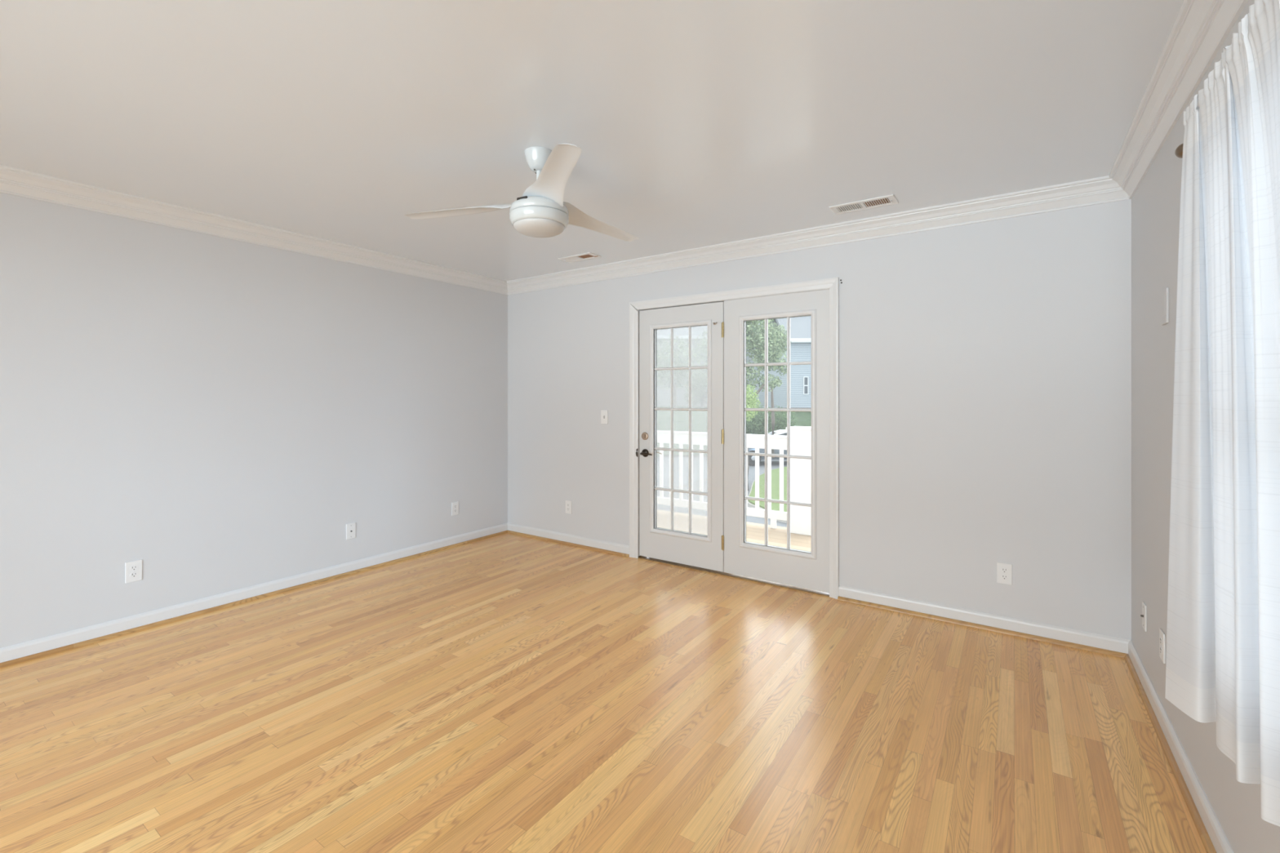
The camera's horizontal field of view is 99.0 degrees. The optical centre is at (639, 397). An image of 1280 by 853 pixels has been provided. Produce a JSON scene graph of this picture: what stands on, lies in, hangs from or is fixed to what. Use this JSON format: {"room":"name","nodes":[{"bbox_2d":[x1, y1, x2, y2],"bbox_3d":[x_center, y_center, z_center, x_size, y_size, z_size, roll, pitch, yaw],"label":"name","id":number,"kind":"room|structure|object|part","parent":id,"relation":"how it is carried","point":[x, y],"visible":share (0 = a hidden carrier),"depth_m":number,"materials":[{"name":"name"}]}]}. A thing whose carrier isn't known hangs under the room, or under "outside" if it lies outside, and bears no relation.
{"room":"empty living room","nodes":[
{"label":"empty living room","id":0,"kind":"room"},
{"bbox_2d":[0,192,507,648],"bbox_3d":[-3.284,0.102,2.708,0.130,2.475,6.756,0,0,34],"label":"wall","id":1,"kind":"structure","parent":0,"point":[215,414],"depth_m":3.45,"materials":[{"name":"paint"}]},
{"bbox_2d":[124,560,142,582],"bbox_3d":[-2.906,0.998,3.137,0.009,0.118,0.074,0,0,34],"label":"wall outlet","id":2,"kind":"object","parent":1,"relation":"attached to","point":[133,570],"visible":1,"depth_m":3.13,"materials":[{"name":"white plastic"}]},
{"bbox_2d":[129,572,137,577],"bbox_3d":[-2.904,1.018,3.135,0.002,0.028,0.034,0,0,34],"label":"receptacle","id":3,"kind":"object","parent":2,"relation":"attached to","point":[132,575],"depth_m":3.13,"materials":[{"name":"grey plastic"}]},
{"bbox_2d":[129,564,137,570],"bbox_3d":[-2.904,0.979,3.135,0.002,0.028,0.034,0,0,34],"label":"receptacle","id":4,"kind":"object","parent":2,"relation":"attached to","point":[132,567],"depth_m":3.13,"materials":[{"name":"grey plastic"}]},
{"bbox_2d":[0,164,507,294],"bbox_3d":[-3.190,-1.079,2.644,0.098,0.111,6.756,0,0,34],"label":"trim","id":5,"kind":"structure","parent":1,"relation":"attached to","point":[13,181],"depth_m":3.41,"materials":[{"name":"white paint"}]},
{"bbox_2d":[0,523,507,662],"bbox_3d":[-3.225,1.296,2.668,0.014,0.089,6.756,0,0,34],"label":"baseboard","id":6,"kind":"structure","parent":1,"relation":"attached to","point":[53,642],"depth_m":3.44,"materials":[{"name":"white paint"}]},
{"bbox_2d":[0,530,507,667],"bbox_3d":[-3.216,1.330,2.653,0.017,0.020,6.742,0,0,34],"label":"trim","id":7,"kind":"structure","parent":1,"relation":"attached to","point":[27,658],"depth_m":3.43,"materials":[{"name":"brown wood"}]},
{"bbox_2d":[346,522,355,539],"bbox_3d":[-2.200,1.018,4.162,0.016,0.118,0.072,0,0,34],"label":"cable plate","id":8,"kind":"object","parent":1,"relation":"attached to","point":[351,527],"visible":1,"depth_m":4.16,"materials":[{"name":"white plastic"}]},
{"bbox_2d":[451,501,458,515],"bbox_3d":[-1.671,1.004,4.939,0.009,0.118,0.074,0,0,34],"label":"wall outlet","id":9,"kind":"object","parent":1,"relation":"attached to","point":[455,505],"visible":1,"depth_m":4.94,"materials":[{"name":"white plastic"}]},
{"bbox_2d":[0,0,1183,280],"bbox_3d":[-1.306,-1.210,1.347,4.973,0.150,7.046,0,0,34],"label":"ceiling","id":10,"kind":"structure","parent":0,"point":[694,123],"depth_m":2.13,"materials":[{"name":"white paint"}]},
{"bbox_2d":[404,143,639,241],"bbox_3d":[-0.424,-0.944,2.656,1.188,0.382,1.096,0,0,34],"label":"ceiling fan","id":11,"kind":"object","parent":10,"relation":"hanging from","point":[541,211],"visible":1,"depth_m":2.45,"materials":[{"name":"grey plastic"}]},
{"bbox_3d":[-0.818,-0.889,2.595,0.633,0.062,0.180,0,0,11],"label":"blade","id":12,"kind":"part","parent":11,"relation":"part of","materials":[{"name":"white plastic"}]},
{"bbox_3d":[-0.343,-0.889,2.202,0.180,0.062,0.633,0,0,-19],"label":"blade","id":13,"kind":"part","parent":11,"relation":"part of","materials":[{"name":"white plastic"}]},
{"bbox_3d":[-0.240,-0.889,2.811,0.180,0.062,0.633,0,0,41],"label":"blade","id":14,"kind":"part","parent":11,"relation":"part of","materials":[{"name":"white plastic"}]},
{"bbox_2d":[558,252,601,262],"bbox_3d":[-0.489,-1.131,4.418,0.335,0.009,0.150,0,0,34],"label":"ceiling vent","id":15,"kind":"object","parent":10,"relation":"in","point":[584,256],"visible":1,"depth_m":4.41,"materials":[{"name":"white plastic"}]},
{"bbox_2d":[828,194,898,214],"bbox_3d":[1.311,-1.129,3.210,0.355,0.013,0.160,0,0,34],"label":"ceiling vent","id":16,"kind":"object","parent":10,"relation":"in","point":[886,200],"visible":1,"depth_m":3.20,"materials":[{"name":"white plastic"}]},
{"bbox_2d":[0,533,1206,852],"bbox_3d":[-1.328,1.415,1.314,4.973,0.150,6.966,0,0,34],"label":"floor","id":17,"kind":"structure","parent":0,"point":[506,692],"depth_m":2.19,"materials":[{"name":"brown wood"}]},
{"bbox_2d":[638,555,829,596],"bbox_3d":[0.669,1.342,4.171,1.610,0.016,0.134,0,0,34],"label":"threshold","id":18,"kind":"object","parent":17,"relation":"on","point":[815,592],"visible":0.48,"depth_m":4.07,"materials":[{"name":"brown wood"}]},
{"bbox_2d":[693,319,791,408],"bbox_3d":[3.588,-0.495,19.306,3.454,6.788,2.151,0,0,4],"label":"leafy tree","id":19,"kind":"object","parent":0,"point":[755,340],"visible":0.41,"depth_m":19.13,"materials":[{"name":"green plant"}]},
{"bbox_2d":[746,384,760,490],"bbox_3d":[3.290,1.238,17.027,0.817,3.307,0.879,0,0,34],"label":"bush","id":20,"kind":"object","parent":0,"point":[750,402],"visible":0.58,"depth_m":16.94,"materials":[{"name":"green plant"}]},
{"bbox_2d":[507,199,1131,639],"bbox_3d":[0.643,0.102,4.191,4.933,2.475,0.130,0,0,34],"label":"wall","id":21,"kind":"structure","parent":0,"point":[985,367],"depth_m":3.29,"materials":[{"name":"paint"}]},
{"bbox_2d":[565,500,571,514],"bbox_3d":[-0.655,1.002,4.996,0.074,0.118,0.009,0,0,34],"label":"wall outlet","id":22,"kind":"object","parent":21,"relation":"attached to","point":[568,504],"visible":1,"depth_m":4.99,"materials":[{"name":"white plastic"}]},
{"bbox_2d":[600,409,608,423],"bbox_3d":[-0.314,0.170,4.756,0.076,0.120,0.020,0,0,34],"label":"light switch","id":23,"kind":"object","parent":21,"relation":"attached to","point":[604,414],"visible":1,"depth_m":4.76,"materials":[{"name":"white plastic"}]},
{"bbox_2d":[639,302,724,572],"bbox_3d":[0.311,0.297,4.342,0.778,2.046,0.130,0,0,34],"label":"door","id":24,"kind":"structure","parent":21,"relation":"in","point":[690,548],"depth_m":4.34,"materials":[{"name":"white paint"}]},
{"bbox_3d":[0.050,0.461,4.462,0.113,0.024,0.034,0,0,34],"label":"lever","id":25,"kind":"part","parent":24,"relation":"part of","materials":[{"name":"brown metal"}]},
{"bbox_3d":[0.329,0.257,4.366,0.565,1.709,0.070,0,0,34],"label":"glass moulding","id":26,"kind":"part","parent":24,"relation":"part of","materials":[{"name":"white paint"}]},
{"bbox_2d":[629,277,839,599],"bbox_3d":[0.670,0.287,4.173,1.610,2.082,0.125,0,0,34],"label":"door frame","id":27,"kind":"structure","parent":21,"relation":"attached to","point":[638,310],"depth_m":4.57,"materials":[{"name":"white paint"}]},
{"bbox_2d":[724,288,829,592],"bbox_3d":[0.970,0.294,3.928,0.785,2.052,0.070,0,0,34],"label":"door","id":28,"kind":"structure","parent":21,"relation":"in","point":[809,570],"depth_m":3.92,"materials":[{"name":"white paint"}]},
{"bbox_3d":[0.985,0.252,3.917,0.569,1.714,0.070,0,0,34],"label":"glass moulding","id":29,"kind":"part","parent":28,"relation":"part of","materials":[{"name":"white paint"}]},
{"bbox_2d":[507,530,1126,657],"bbox_3d":[0.594,1.330,4.119,4.645,0.020,0.017,0,0,34],"label":"trim","id":30,"kind":"structure","parent":21,"relation":"attached to","point":[841,598],"depth_m":3.25,"materials":[{"name":"brown wood"}]},
{"bbox_2d":[506,175,1128,294],"bbox_3d":[0.579,-1.079,4.097,4.673,0.111,0.098,0,0,34],"label":"trim","id":31,"kind":"structure","parent":21,"relation":"attached to","point":[1104,189],"depth_m":3.52,"materials":[{"name":"white paint"}]},
{"bbox_2d":[507,523,1130,653],"bbox_3d":[0.602,1.296,4.132,4.673,0.089,0.014,0,0,34],"label":"baseboard","id":32,"kind":"structure","parent":21,"relation":"attached to","point":[1078,637],"depth_m":3.26,"materials":[{"name":"white paint"}]},
{"bbox_2d":[996,562,1012,585],"bbox_3d":[2.083,1.006,3.121,0.074,0.118,0.009,0,0,34],"label":"wall outlet","id":33,"kind":"object","parent":21,"relation":"attached to","point":[1004,571],"visible":1,"depth_m":3.12,"materials":[{"name":"white plastic"}]},
{"bbox_2d":[1000,574,1008,579],"bbox_3d":[2.081,1.026,3.119,0.034,0.028,0.002,0,0,34],"label":"receptacle","id":34,"kind":"object","parent":33,"relation":"attached to","point":[1002,576],"depth_m":3.12,"materials":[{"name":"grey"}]},
{"bbox_2d":[1000,567,1008,573],"bbox_3d":[2.081,0.987,3.119,0.034,0.028,0.002,0,0,34],"label":"receptacle","id":35,"kind":"object","parent":33,"relation":"attached to","point":[1003,570],"depth_m":3.12,"materials":[{"name":"grey plastic"}]},
{"bbox_2d":[1131,0,1279,852],"bbox_3d":[0.678,0.102,-0.006,0.130,2.475,6.756,0,0,34],"label":"wall","id":36,"kind":"structure","parent":0,"point":[1236,805],"depth_m":2.29,"materials":[{"name":"paint"}]},
{"bbox_2d":[1140,601,1146,631],"bbox_3d":[2.320,1.008,2.520,0.016,0.118,0.072,0,0,34],"label":"cable plate","id":37,"kind":"object","parent":36,"relation":"attached to","point":[1144,615],"visible":1,"depth_m":2.51,"materials":[{"name":"white plastic"}]},
{"bbox_2d":[1159,628,1165,663],"bbox_3d":[2.114,1.005,2.212,0.009,0.118,0.074,0,0,34],"label":"wall outlet","id":38,"kind":"object","parent":36,"relation":"attached to","point":[1162,635],"visible":1,"depth_m":2.20,"materials":[{"name":"white plastic"}]},
{"bbox_2d":[1160,287,1168,325],"bbox_3d":[2.086,-0.361,2.171,0.009,0.138,0.090,0,0,34],"label":"wall control","id":39,"kind":"object","parent":36,"relation":"attached to","point":[1165,293],"visible":1,"depth_m":2.15,"materials":[{"name":"paint"}]},
{"bbox_3d":[2.083,-0.362,2.173,0.001,0.075,0.060,0,0,34],"label":"panel","id":40,"kind":"part","parent":39,"relation":"part of","materials":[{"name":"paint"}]},
{"bbox_2d":[1124,653,1216,852],"bbox_3d":[0.602,1.330,0.037,0.017,0.020,6.742,0,0,34],"label":"trim","id":41,"kind":"structure","parent":36,"relation":"attached to","point":[1209,847],"depth_m":1.96,"materials":[{"name":"brown wood"}]},
{"bbox_2d":[1109,0,1248,199],"bbox_3d":[0.584,-1.079,0.058,0.098,0.111,6.756,0,0,34],"label":"trim","id":42,"kind":"structure","parent":36,"relation":"attached to","point":[1200,28],"depth_m":1.85,"materials":[{"name":"white paint"}]},
{"bbox_2d":[1174,142,1183,158],"bbox_3d":[1.090,-0.696,0.814,0.118,0.075,1.792,0,0,34],"label":"curtain rod","id":43,"kind":"object","parent":36,"relation":"attached to","point":[1179,151],"visible":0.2,"depth_m":1.55,"materials":[{"name":"brown metal"}]},
{"bbox_2d":[1164,0,1279,826],"bbox_3d":[1.297,0.037,1.166,0.099,1.596,0.770,0,0,32],"label":"curtain","id":44,"kind":"object","parent":43,"relation":"hanging from","point":[1223,662],"visible":1,"depth_m":1.19,"materials":[{"name":"white fabric"}]},
{"bbox_2d":[1128,640,1233,852],"bbox_3d":[0.619,1.296,0.034,0.014,0.089,6.756,0,0,34],"label":"baseboard","id":45,"kind":"structure","parent":36,"relation":"attached to","point":[1213,827],"depth_m":1.91,"materials":[{"name":"white paint"}]},
{"label":"outside","id":46,"kind":"structure","parent":0,"visible":0},
{"bbox_2d":[657,509,811,551],"bbox_3d":[1.144,1.480,5.208,9.000,0.040,2.114,0,0,34],"label":"deck","id":47,"kind":"object","parent":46,"point":[755,532],"depth_m":6.01,"materials":[{"name":"beige wood"}]},
{"bbox_2d":[657,430,786,528],"bbox_3d":[0.005,0.941,7.124,3.955,1.038,0.100,0,0,34],"label":"deck railing","id":48,"kind":"object","parent":47,"relation":"on","point":[757,442],"visible":0.25,"depth_m":6.54,"materials":[{"name":"white wood"}]},
{"bbox_3d":[0.005,0.510,7.124,3.955,0.130,0.050,0,0,34],"label":"rail","id":49,"kind":"part","parent":48,"relation":"part of","materials":[{"name":"white wood"}]},
{"bbox_3d":[0.005,1.310,7.124,3.955,0.090,0.040,0,0,34],"label":"rail","id":50,"kind":"part","parent":48,"relation":"part of","materials":[{"name":"white wood"}]},
{"bbox_2d":[786,426,811,536],"bbox_3d":[1.792,0.890,5.924,0.336,1.140,0.286,0,0,34],"label":"post","id":51,"kind":"object","parent":47,"relation":"on","point":[800,436],"visible":0.46,"depth_m":5.82,"materials":[{"name":"white wood"}]},
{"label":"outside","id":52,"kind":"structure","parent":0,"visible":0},
{"bbox_2d":[748,466,786,511],"bbox_3d":[7.458,2.780,16.119,9.123,0.120,11.055,0,0,34],"label":"lawn","id":53,"kind":"structure","parent":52,"point":[775,473],"depth_m":16.19,"materials":[{"name":"green plant"}]},
{"bbox_2d":[747,480,786,523],"bbox_3d":[7.489,2.825,16.105,9.290,0.130,11.258,0,0,34],"label":"kerb","id":54,"kind":"object","parent":53,"relation":"on","point":[749,504],"visible":0.09,"depth_m":14.05,"materials":[{"name":"concrete"}]},
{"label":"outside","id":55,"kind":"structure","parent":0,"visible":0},
{"bbox_2d":[657,406,811,457],"bbox_3d":[-2.443,1.615,60.104,91.514,2.350,94.250,0,0,34],"label":"lawn","id":56,"kind":"structure","parent":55,"point":[681,418],"depth_m":29.49,"materials":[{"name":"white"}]},
{"bbox_2d":[657,335,698,408],"bbox_3d":[2.133,-0.549,34.137,3.123,6.694,3.321,0,0,34],"label":"tree","id":57,"kind":"object","parent":56,"relation":"on","point":[677,363],"visible":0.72,"depth_m":33.87,"materials":[{"name":"green plant"}]},
{"bbox_2d":[657,325,707,406],"bbox_3d":[2.693,-1.657,47.950,9.754,10.395,8.460,0,0,0],"label":"house","id":58,"kind":"structure","parent":56,"relation":"on","point":[664,396],"depth_m":44.00,"materials":[{"name":"white"}]},
{"bbox_2d":[683,368,707,407],"bbox_3d":[4.411,0.354,39.288,2.370,4.887,2.555,0,0,34],"label":"tree","id":59,"kind":"object","parent":56,"relation":"on","point":[700,392],"visible":0.69,"depth_m":38.78,"materials":[{"name":"green plant"}]},
{"bbox_2d":[706,403,798,435],"bbox_3d":[5.508,1.232,26.801,4.433,2.172,2.136,0,0,-8],"label":"hedge","id":60,"kind":"object","parent":56,"relation":"on","point":[752,425],"visible":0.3,"depth_m":26.38,"materials":[{"name":"green plant"}]},
{"bbox_2d":[746,320,763,406],"bbox_3d":[10.633,-3.298,44.450,3.504,10.436,7.500,0,0,0],"label":"house","id":61,"kind":"structure","parent":56,"relation":"on","point":[748,358],"depth_m":44.29,"materials":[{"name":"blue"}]},
{"bbox_2d":[753,322,791,457],"bbox_3d":[5.530,-0.311,23.099,1.737,5.706,1.638,0,0,34],"label":"slim tree","id":62,"kind":"object","parent":56,"relation":"on","point":[782,346],"visible":0.16,"depth_m":22.94,"materials":[{"name":"green plant"}]},
{"bbox_2d":[758,315,811,408],"bbox_3d":[13.196,-2.208,35.950,9.440,8.255,8.460,0,0,0],"label":"house","id":63,"kind":"structure","parent":56,"relation":"on","point":[800,326],"depth_m":32.00,"materials":[{"name":"blue"}]},
{"bbox_3d":[9.713,-0.703,31.990,0.200,0.960,0.010,0,0,0],"label":"pane","id":64,"kind":"part","parent":63,"relation":"part of","materials":[{"name":"grey glass"}]},
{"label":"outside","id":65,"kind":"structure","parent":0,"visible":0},
{"bbox_2d":[657,455,786,527],"bbox_3d":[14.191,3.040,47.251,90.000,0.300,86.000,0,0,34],"label":"railing","id":66,"kind":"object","parent":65,"point":[775,463],"depth_m":19.25,"materials":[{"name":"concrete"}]},
{"bbox_2d":[748,429,786,466],"bbox_3d":[6.196,2.161,24.000,4.540,1.458,1.810,0,0,0],"label":"parked car","id":67,"kind":"object","parent":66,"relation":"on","point":[780,432],"visible":0.12,"depth_m":23.13,"materials":[{"name":"white paint"}]}
]}

